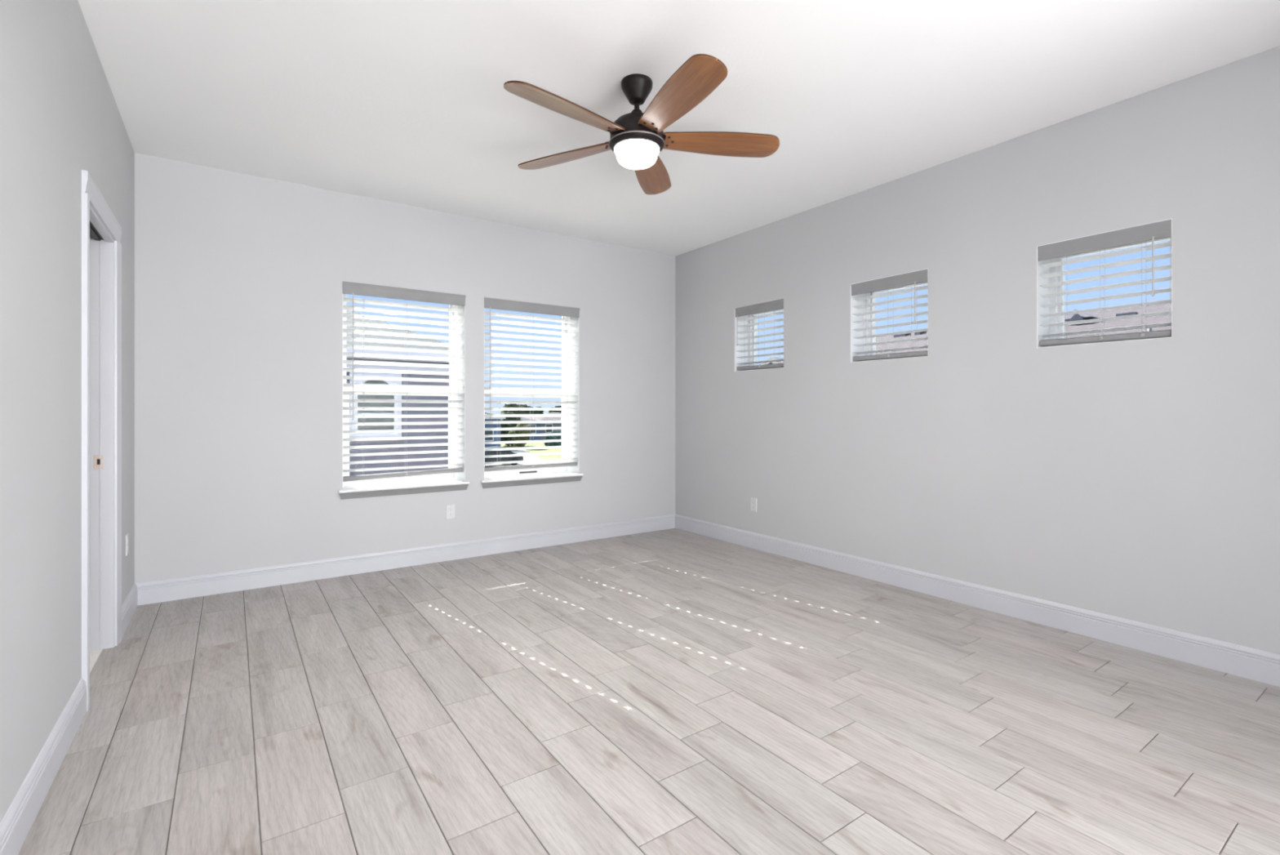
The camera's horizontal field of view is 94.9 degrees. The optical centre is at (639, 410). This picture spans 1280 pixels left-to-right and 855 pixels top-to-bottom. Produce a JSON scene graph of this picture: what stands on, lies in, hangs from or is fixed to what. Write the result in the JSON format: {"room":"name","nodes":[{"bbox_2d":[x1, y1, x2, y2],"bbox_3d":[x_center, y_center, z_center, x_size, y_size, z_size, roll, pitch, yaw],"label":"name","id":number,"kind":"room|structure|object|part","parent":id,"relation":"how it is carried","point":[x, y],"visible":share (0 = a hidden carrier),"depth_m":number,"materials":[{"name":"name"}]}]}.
{"room":"empty bedroom","nodes":[
{"label":"empty bedroom","id":0,"kind":"room"},
{"bbox_2d":[0,0,134,822],"bbox_3d":[-0.346,-0.169,-0.442,0.115,2.890,9.671,0,0,-35],"label":"wall","id":1,"kind":"structure","parent":0,"point":[60,117],"depth_m":1.84,"materials":[{"name":"white paint"}]},
{"bbox_2d":[0,582,137,854],"bbox_3d":[-0.293,1.109,-0.404,0.015,0.135,9.671,0,0,-35],"label":"baseboard","id":2,"kind":"structure","parent":1,"relation":"attached to","point":[19,818],"depth_m":1.79,"materials":[{"name":"white paint"}]},
{"bbox_2d":[81,169,121,711],"bbox_3d":[-2.470,0.127,2.627,0.134,2.138,0.876,0,0,-35],"label":"door","id":3,"kind":"structure","parent":1,"relation":"in","point":[101,233],"depth_m":2.90,"materials":[{"name":"white paint"}]},
{"bbox_3d":[-2.198,0.162,2.337,0.019,2.030,0.088,0,0,-35],"label":"casing","id":4,"kind":"part","parent":3,"relation":"part of","materials":[{"name":"white paint"}]},
{"bbox_3d":[-2.665,0.252,2.894,0.034,0.068,0.002,0,0,-35],"label":"strike plate","id":5,"kind":"part","parent":3,"relation":"part of","materials":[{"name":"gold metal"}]},
{"bbox_3d":[-2.423,-0.898,2.660,0.019,0.088,0.876,0,0,-35],"label":"head casing","id":6,"kind":"part","parent":3,"relation":"part of","materials":[{"name":"white paint"}]},
{"bbox_3d":[-2.648,0.162,2.983,0.019,2.030,0.088,0,0,-35],"label":"casing","id":7,"kind":"part","parent":3,"relation":"part of","materials":[{"name":"white paint"}]},
{"bbox_2d":[125,533,128,555],"bbox_3d":[-2.869,0.747,3.291,0.008,0.114,0.069,0,0,-35],"label":"wall outlet","id":8,"kind":"object","parent":1,"relation":"attached to","point":[127,534],"visible":1,"depth_m":3.27,"materials":[{"name":"white plastic"}]},
{"bbox_2d":[134,152,675,582],"bbox_3d":[-1.369,-0.169,4.884,4.520,2.890,0.240,0,0,-35],"label":"wall","id":9,"kind":"structure","parent":0,"point":[239,277],"depth_m":4.10,"materials":[{"name":"white paint"}]},
{"bbox_2d":[337,293,469,499],"bbox_3d":[-1.825,-0.148,4.546,0.945,1.558,0.271,0,0,-35],"label":"window","id":10,"kind":"structure","parent":9,"relation":"in","point":[450,481],"depth_m":4.65,"materials":[{"name":"white plastic"}]},
{"bbox_3d":[-1.893,-0.525,4.644,0.817,0.764,0.024,0,0,-35],"label":"sash","id":11,"kind":"part","parent":10,"relation":"part of","materials":[{"name":"white plastic"}]},
{"bbox_3d":[-1.877,0.183,4.621,0.817,0.754,0.030,0,0,-35],"label":"sash","id":12,"kind":"part","parent":10,"relation":"part of","materials":[{"name":"white plastic"}]},
{"bbox_2d":[342,280,466,481],"bbox_3d":[-1.785,-0.209,4.488,0.891,1.436,0.089,0,0,-35],"label":"window blind","id":13,"kind":"object","parent":10,"relation":"attached to","point":[348,287],"visible":0.94,"depth_m":4.47,"materials":[{"name":"white plastic"}]},
{"bbox_3d":[-1.793,0.483,4.498,0.867,0.052,0.052,0,0,-35],"label":"rail","id":14,"kind":"part","parent":13,"relation":"part of","materials":[{"name":"white plastic"}]},
{"bbox_3d":[-1.789,-0.203,4.500,0.008,1.348,0.063,0,0,-35],"label":"ladder cord","id":15,"kind":"part","parent":13,"relation":"part of","materials":[{"name":"white fabric"}]},
{"bbox_2d":[135,514,675,605],"bbox_3d":[-1.348,1.109,4.744,4.165,0.135,0.015,0,0,-35],"label":"baseboard","id":16,"kind":"structure","parent":9,"relation":"attached to","point":[197,585],"depth_m":4.31,"materials":[{"name":"white paint"}]},
{"bbox_2d":[445,503,454,519],"bbox_3d":[-1.497,0.794,4.644,0.069,0.114,0.008,0,0,-35],"label":"wall outlet","id":17,"kind":"object","parent":9,"relation":"attached to","point":[450,508],"visible":1,"depth_m":4.64,"materials":[{"name":"white plastic"}]},
{"bbox_2d":[480,315,583,488],"bbox_3d":[-0.971,-0.148,5.140,0.944,1.558,0.271,0,0,-35],"label":"window","id":18,"kind":"structure","parent":9,"relation":"in","point":[499,478],"depth_m":5.33,"materials":[{"name":"white plastic"}]},
{"bbox_3d":[-1.023,0.183,5.216,0.816,0.754,0.030,0,0,-35],"label":"sash","id":19,"kind":"part","parent":18,"relation":"part of","materials":[{"name":"white plastic"}]},
{"bbox_2d":[484,297,580,471],"bbox_3d":[-0.931,-0.215,5.082,0.890,1.424,0.089,0,0,-35],"label":"window blind","id":20,"kind":"object","parent":18,"relation":"attached to","point":[489,303],"visible":0.97,"depth_m":5.08,"materials":[{"name":"white plastic"}]},
{"bbox_3d":[-1.181,-0.205,4.924,0.008,1.346,0.063,0,0,-35],"label":"ladder cord","id":21,"kind":"part","parent":20,"relation":"part of","materials":[{"name":"white fabric"}]},
{"bbox_3d":[-0.939,0.480,5.092,0.866,0.034,0.052,0,0,-35],"label":"rail","id":22,"kind":"part","parent":20,"relation":"part of","materials":[{"name":"white plastic"}]},
{"bbox_3d":[-0.935,-0.205,5.095,0.008,1.346,0.063,0,0,-35],"label":"ladder cord","id":23,"kind":"part","parent":20,"relation":"part of","materials":[{"name":"white fabric"}]},
{"bbox_3d":[-1.039,-0.525,5.238,0.816,0.764,0.024,0,0,-35],"label":"sash","id":24,"kind":"part","parent":18,"relation":"part of","materials":[{"name":"white plastic"}]},
{"bbox_2d":[17,528,1279,854],"bbox_3d":[1.395,1.178,0.776,4.216,0.004,9.681,0,0,-35],"label":"floor","id":25,"kind":"structure","parent":0,"point":[671,691],"depth_m":2.19,"materials":[{"name":"grey wood"}]},
{"bbox_2d":[77,0,1279,256],"bbox_3d":[1.436,-1.623,0.854,4.520,0.120,10.061,0,0,-35],"label":"ceiling","id":26,"kind":"structure","parent":0,"point":[406,102],"depth_m":2.79,"materials":[{"name":"white paint"}]},
{"bbox_2d":[503,53,779,195],"bbox_3d":[-0.025,-1.367,2.759,1.325,0.394,1.329,0,0,-35],"label":"ceiling fan","id":27,"kind":"object","parent":26,"relation":"hanging from","point":[637,138],"visible":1,"depth_m":2.72,"materials":[{"name":"brown wood"}]},
{"bbox_3d":[-0.374,-1.296,2.996,0.582,0.009,0.170,0,13,29],"label":"blade","id":28,"kind":"part","parent":27,"relation":"part of","materials":[{"name":"brown wood"}]},
{"bbox_3d":[-0.313,-1.296,2.519,0.582,0.009,0.170,0,13,-43],"label":"blade","id":29,"kind":"part","parent":27,"relation":"part of","materials":[{"name":"brown wood"}]},
{"bbox_3d":[-0.015,-1.210,2.799,0.216,0.082,0.216,0,0,-35],"label":"lamp shade","id":30,"kind":"part","parent":27,"relation":"part of","materials":[{"name":"white glass"}]},
{"bbox_3d":[0.061,-1.296,3.201,0.170,0.009,0.582,-13,-2,10],"label":"blade","id":31,"kind":"part","parent":27,"relation":"part of","materials":[{"name":"brown wood"}]},
{"bbox_3d":[0.159,-1.296,2.429,0.170,0.009,0.582,14,-6,-25],"label":"blade","id":32,"kind":"part","parent":27,"relation":"part of","materials":[{"name":"brown wood"}]},
{"bbox_3d":[0.391,-1.296,2.851,0.582,0.009,0.170,0,-13,-7],"label":"blade","id":33,"kind":"part","parent":27,"relation":"part of","materials":[{"name":"brown wood"}]},
{"bbox_2d":[675,45,1279,653],"bbox_3d":[3.218,-0.169,2.040,0.240,2.890,9.671,0,0,-35],"label":"wall","id":34,"kind":"structure","parent":0,"point":[1139,480],"depth_m":3.28,"materials":[{"name":"white paint"}]},
{"bbox_2d":[751,497,756,511],"bbox_3d":[0.975,0.804,5.045,0.008,0.114,0.069,0,0,-35],"label":"wall outlet","id":35,"kind":"object","parent":34,"relation":"attached to","point":[753,500],"visible":1,"depth_m":5.04,"materials":[{"name":"white plastic"}]},
{"bbox_2d":[734,297,783,371],"bbox_3d":[1.104,-0.635,5.077,0.236,0.568,0.570,0,0,-35],"label":"window","id":36,"kind":"structure","parent":34,"relation":"in","point":[737,360],"depth_m":5.30,"materials":[{"name":"white plastic"}]},
{"bbox_3d":[1.171,-0.635,5.123,0.073,0.568,0.570,0,0,-35],"label":"frame","id":37,"kind":"part","parent":36,"relation":"part of","materials":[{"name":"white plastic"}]},
{"bbox_2d":[734,297,783,370],"bbox_3d":[1.034,-0.638,5.028,0.088,0.556,0.564,0,0,-35],"label":"window blind","id":38,"kind":"object","parent":36,"relation":"attached to","point":[775,304],"visible":0.94,"depth_m":5.02,"materials":[{"name":"white plastic"}]},
{"bbox_3d":[1.042,-0.378,5.035,0.052,0.036,0.552,0,0,-35],"label":"rail","id":39,"kind":"part","parent":38,"relation":"part of","materials":[{"name":"white plastic"}]},
{"bbox_3d":[1.179,-0.635,5.130,0.045,0.500,0.502,0,0,-35],"label":"sash","id":40,"kind":"part","parent":36,"relation":"part of","materials":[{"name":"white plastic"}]},
{"bbox_2d":[850,268,928,362],"bbox_3d":[1.789,-0.635,4.093,0.236,0.568,0.578,0,0,-35],"label":"window","id":41,"kind":"structure","parent":34,"relation":"in","point":[853,303],"depth_m":4.31,"materials":[{"name":"white plastic"}]},
{"bbox_3d":[1.856,-0.635,4.139,0.073,0.568,0.578,0,0,-35],"label":"frame","id":42,"kind":"part","parent":41,"relation":"part of","materials":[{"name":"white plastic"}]},
{"bbox_2d":[850,269,927,361],"bbox_3d":[1.719,-0.638,4.044,0.088,0.556,0.572,0,0,-35],"label":"window blind","id":43,"kind":"object","parent":41,"relation":"attached to","point":[921,276],"visible":0.98,"depth_m":4.03,"materials":[{"name":"white plastic"}]},
{"bbox_3d":[1.632,-0.629,4.187,0.067,0.476,0.008,0,0,-35],"label":"ladder cord","id":44,"kind":"part","parent":43,"relation":"part of","materials":[{"name":"white fabric"}]},
{"bbox_3d":[1.727,-0.378,4.051,0.052,0.036,0.560,0,0,-35],"label":"rail","id":45,"kind":"part","parent":43,"relation":"part of","materials":[{"name":"white plastic"}]},
{"bbox_3d":[1.729,-0.628,4.047,0.067,0.476,0.008,0,0,-35],"label":"ladder cord","id":46,"kind":"part","parent":43,"relation":"part of","materials":[{"name":"white fabric"}]},
{"bbox_3d":[1.826,-0.628,3.908,0.067,0.477,0.008,0,0,-35],"label":"ladder cord","id":47,"kind":"part","parent":43,"relation":"part of","materials":[{"name":"white fabric"}]},
{"bbox_3d":[1.865,-0.635,4.146,0.045,0.500,0.510,0,0,-35],"label":"sash","id":48,"kind":"part","parent":41,"relation":"part of","materials":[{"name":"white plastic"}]},
{"bbox_2d":[675,514,1279,686],"bbox_3d":[3.113,1.109,1.967,0.015,0.135,9.671,0,0,-35],"label":"baseboard","id":49,"kind":"structure","parent":34,"relation":"attached to","point":[1260,665],"depth_m":3.27,"materials":[{"name":"white paint"}]},
{"bbox_2d":[1036,218,1172,347],"bbox_3d":[2.474,-0.635,3.109,0.236,0.568,0.574,0,0,-35],"label":"window","id":50,"kind":"structure","parent":34,"relation":"in","point":[1040,270],"depth_m":3.31,"materials":[{"name":"white plastic"}]},
{"bbox_3d":[2.541,-0.635,3.155,0.073,0.568,0.574,0,0,-35],"label":"frame","id":51,"kind":"part","parent":50,"relation":"part of","materials":[{"name":"white plastic"}]},
{"bbox_2d":[1037,219,1171,346],"bbox_3d":[2.404,-0.638,3.060,0.088,0.556,0.568,0,0,-35],"label":"window blind","id":52,"kind":"object","parent":50,"relation":"attached to","point":[1161,229],"visible":0.98,"depth_m":3.04,"materials":[{"name":"white plastic"}]},
{"bbox_3d":[2.414,-0.628,3.063,0.067,0.476,0.008,0,0,-35],"label":"ladder cord","id":53,"kind":"part","parent":52,"relation":"part of","materials":[{"name":"white fabric"}]},
{"bbox_3d":[2.412,-0.378,3.067,0.052,0.036,0.556,0,0,-35],"label":"rail","id":54,"kind":"part","parent":52,"relation":"part of","materials":[{"name":"white plastic"}]},
{"bbox_3d":[2.511,-0.628,2.924,0.067,0.477,0.008,0,0,-35],"label":"ladder cord","id":55,"kind":"part","parent":52,"relation":"part of","materials":[{"name":"white fabric"}]},
{"bbox_3d":[2.550,-0.635,3.162,0.045,0.500,0.506,0,0,-35],"label":"sash","id":56,"kind":"part","parent":50,"relation":"part of","materials":[{"name":"white plastic"}]},
{"label":"outside","id":57,"kind":"structure","parent":0,"visible":0},
{"bbox_2d":[500,439,561,458],"bbox_3d":[-4.670,4.326,94.224,220.000,0.300,280.000,0,0,-35],"label":"lawn","id":58,"kind":"structure","parent":57,"point":[532,444],"depth_m":62.53,"materials":[{"name":"green plant"}]},
{"bbox_2d":[346,309,448,475],"bbox_3d":[-11.581,0.345,12.042,13.550,7.662,9.800,0,0,-35],"label":"house","id":59,"kind":"structure","parent":58,"relation":"on","point":[366,465],"depth_m":11.31,"materials":[{"name":"grey paint"}]},
{"bbox_2d":[484,412,505,446],"bbox_3d":[-21.050,1.677,64.545,9.200,5.000,10.000,0,0,-35],"label":"house","id":60,"kind":"structure","parent":58,"relation":"on","point":[486,419],"depth_m":62.61,"materials":[{"name":"blue"}]},
{"bbox_3d":[-16.113,2.526,62.353,1.000,1.100,0.020,0,0,-35],"label":"pane","id":61,"kind":"part","parent":60,"relation":"part of","materials":[{"name":"glass"}]},
{"bbox_2d":[498,411,522,445],"bbox_3d":[-15.852,2.131,70.573,3.446,4.184,3.535,0,0,-35],"label":"tree","id":62,"kind":"object","parent":58,"relation":"on","point":[502,425],"visible":0.28,"depth_m":69.57,"materials":[{"name":"green plant"}]},
{"bbox_2d":[500,403,527,417],"bbox_3d":[-20.847,1.414,97.409,4.889,5.535,4.841,0,0,-35],"label":"tree","id":63,"kind":"object","parent":58,"relation":"on","point":[511,405],"visible":0.23,"depth_m":96.01,"materials":[{"name":"green plant"}]},
{"bbox_2d":[508,422,531,447],"bbox_3d":[-13.311,2.690,65.671,2.379,2.994,2.378,0,0,23],"label":"tree","id":64,"kind":"object","parent":58,"relation":"on","point":[523,431],"visible":0.48,"depth_m":64.98,"materials":[{"name":"green plant"}]},
{"bbox_2d":[497,449,542,462],"bbox_3d":[-11.888,4.159,54.556,4.204,0.025,14.764,0,0,-18],"label":"driveway","id":65,"kind":"structure","parent":58,"relation":"on","point":[524,451],"depth_m":54.20,"materials":[{"name":"concrete"}]},
{"bbox_2d":[520,417,541,439],"bbox_3d":[-19.443,2.386,83.940,9.000,3.580,8.000,0,0,-35],"label":"house","id":66,"kind":"structure","parent":58,"relation":"on","point":[532,424],"depth_m":82.86,"materials":[{"name":"blue"}]},
{"bbox_3d":[-15.159,2.526,82.512,1.000,1.100,0.020,0,0,-35],"label":"pane","id":67,"kind":"part","parent":66,"relation":"part of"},
{"bbox_2d":[523,404,543,413],"bbox_3d":[-20.068,1.520,106.676,5.426,5.324,5.515,0,0,-35],"label":"tree","id":68,"kind":"object","parent":58,"relation":"on","point":[524,406],"visible":0.13,"depth_m":105.93,"materials":[{"name":"green plant"}]},
{"bbox_2d":[521,412,561,439],"bbox_3d":[-13.155,2.177,91.973,10.500,4.000,10.000,0,0,-35],"label":"house","id":69,"kind":"structure","parent":58,"relation":"on","point":[537,418],"depth_m":86.66,"materials":[{"name":"grey paint"}]},
{"bbox_3d":[-13.347,2.526,86.210,1.000,1.100,0.020,0,0,-35],"label":"pane","id":70,"kind":"part","parent":69,"relation":"part of","materials":[{"name":"grey glass"}]},
{"bbox_2d":[544,429,561,445],"bbox_3d":[-4.231,3.417,72.552,16.272,2.697,2.826,0,0,-35],"label":"hedge","id":71,"kind":"object","parent":58,"relation":"on","point":[554,437],"visible":0.08,"depth_m":67.88,"materials":[{"name":"green plant"}]},
{"bbox_2d":[548,405,561,413],"bbox_3d":[-15.985,1.537,116.873,4.943,5.289,4.829,0,0,-35],"label":"tree","id":72,"kind":"object","parent":58,"relation":"on","point":[549,411],"visible":0.12,"depth_m":115.75,"materials":[{"name":"green plant"}]},
{"bbox_2d":[759,356,783,364],"bbox_3d":[8.137,0.618,23.142,12.200,7.118,6.312,0,0,-35],"label":"gabled house","id":73,"kind":"structure","parent":58,"relation":"on","point":[770,357],"depth_m":18.36,"materials":[{"name":"grey paint"}]},
{"bbox_2d":[779,330,927,363],"bbox_3d":[6.691,1.077,14.893,6.000,6.200,5.000,0,0,-35],"label":"house","id":74,"kind":"structure","parent":58,"relation":"on","point":[922,334],"depth_m":13.88,"materials":[{"name":"grey paint"}]},
{"bbox_2d":[893,333,910,337],"bbox_3d":[6.486,-1.856,14.531,0.250,0.145,0.300,0,0,-35],"label":"roof vent","id":75,"kind":"object","parent":74,"relation":"attached to","point":[907,334],"depth_m":14.41,"materials":[{"name":"black metal"}]},
{"bbox_2d":[914,330,924,335],"bbox_3d":[6.749,-1.856,14.153,0.250,0.145,0.140,0,0,-35],"label":"roof vent","id":76,"kind":"object","parent":74,"relation":"attached to","point":[922,332],"depth_m":14.07,"materials":[{"name":"black metal"}]},
{"bbox_2d":[1064,303,1169,337],"bbox_3d":[12.547,1.101,6.480,8.000,6.150,14.300,0,0,-35],"label":"house","id":77,"kind":"structure","parent":58,"relation":"on","point":[1164,307],"depth_m":10.60,"materials":[{"name":"grey paint"}]},
{"bbox_2d":[1067,314,1084,321],"bbox_3d":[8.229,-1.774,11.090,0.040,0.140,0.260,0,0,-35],"label":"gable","id":78,"kind":"object","parent":77,"relation":"attached to","point":[1072,317],"depth_m":11.08,"materials":[{"name":"grey"}]},
{"bbox_2d":[1115,311,1137,316],"bbox_3d":[8.805,-1.716,10.631,0.100,0.105,0.290,0,0,-35],"label":"vent","id":79,"kind":"object","parent":77,"relation":"attached to","point":[1133,313],"depth_m":10.59,"materials":[{"name":"grey metal"}]},
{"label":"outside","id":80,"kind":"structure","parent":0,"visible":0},
{"bbox_2d":[484,460,561,466],"bbox_3d":[13.544,4.167,57.557,72.000,0.020,11.000,0,0,-35],"label":"street","id":81,"kind":"structure","parent":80,"point":[553,461],"depth_m":46.70,"materials":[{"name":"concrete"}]},
{"bbox_2d":[484,445,523,465],"bbox_3d":[-11.225,3.447,44.822,4.392,1.418,1.920,0,0,-41],"label":"parked car","id":82,"kind":"object","parent":81,"relation":"on","point":[503,451],"visible":0.34,"depth_m":44.44,"materials":[{"name":"paint"}]}
]}

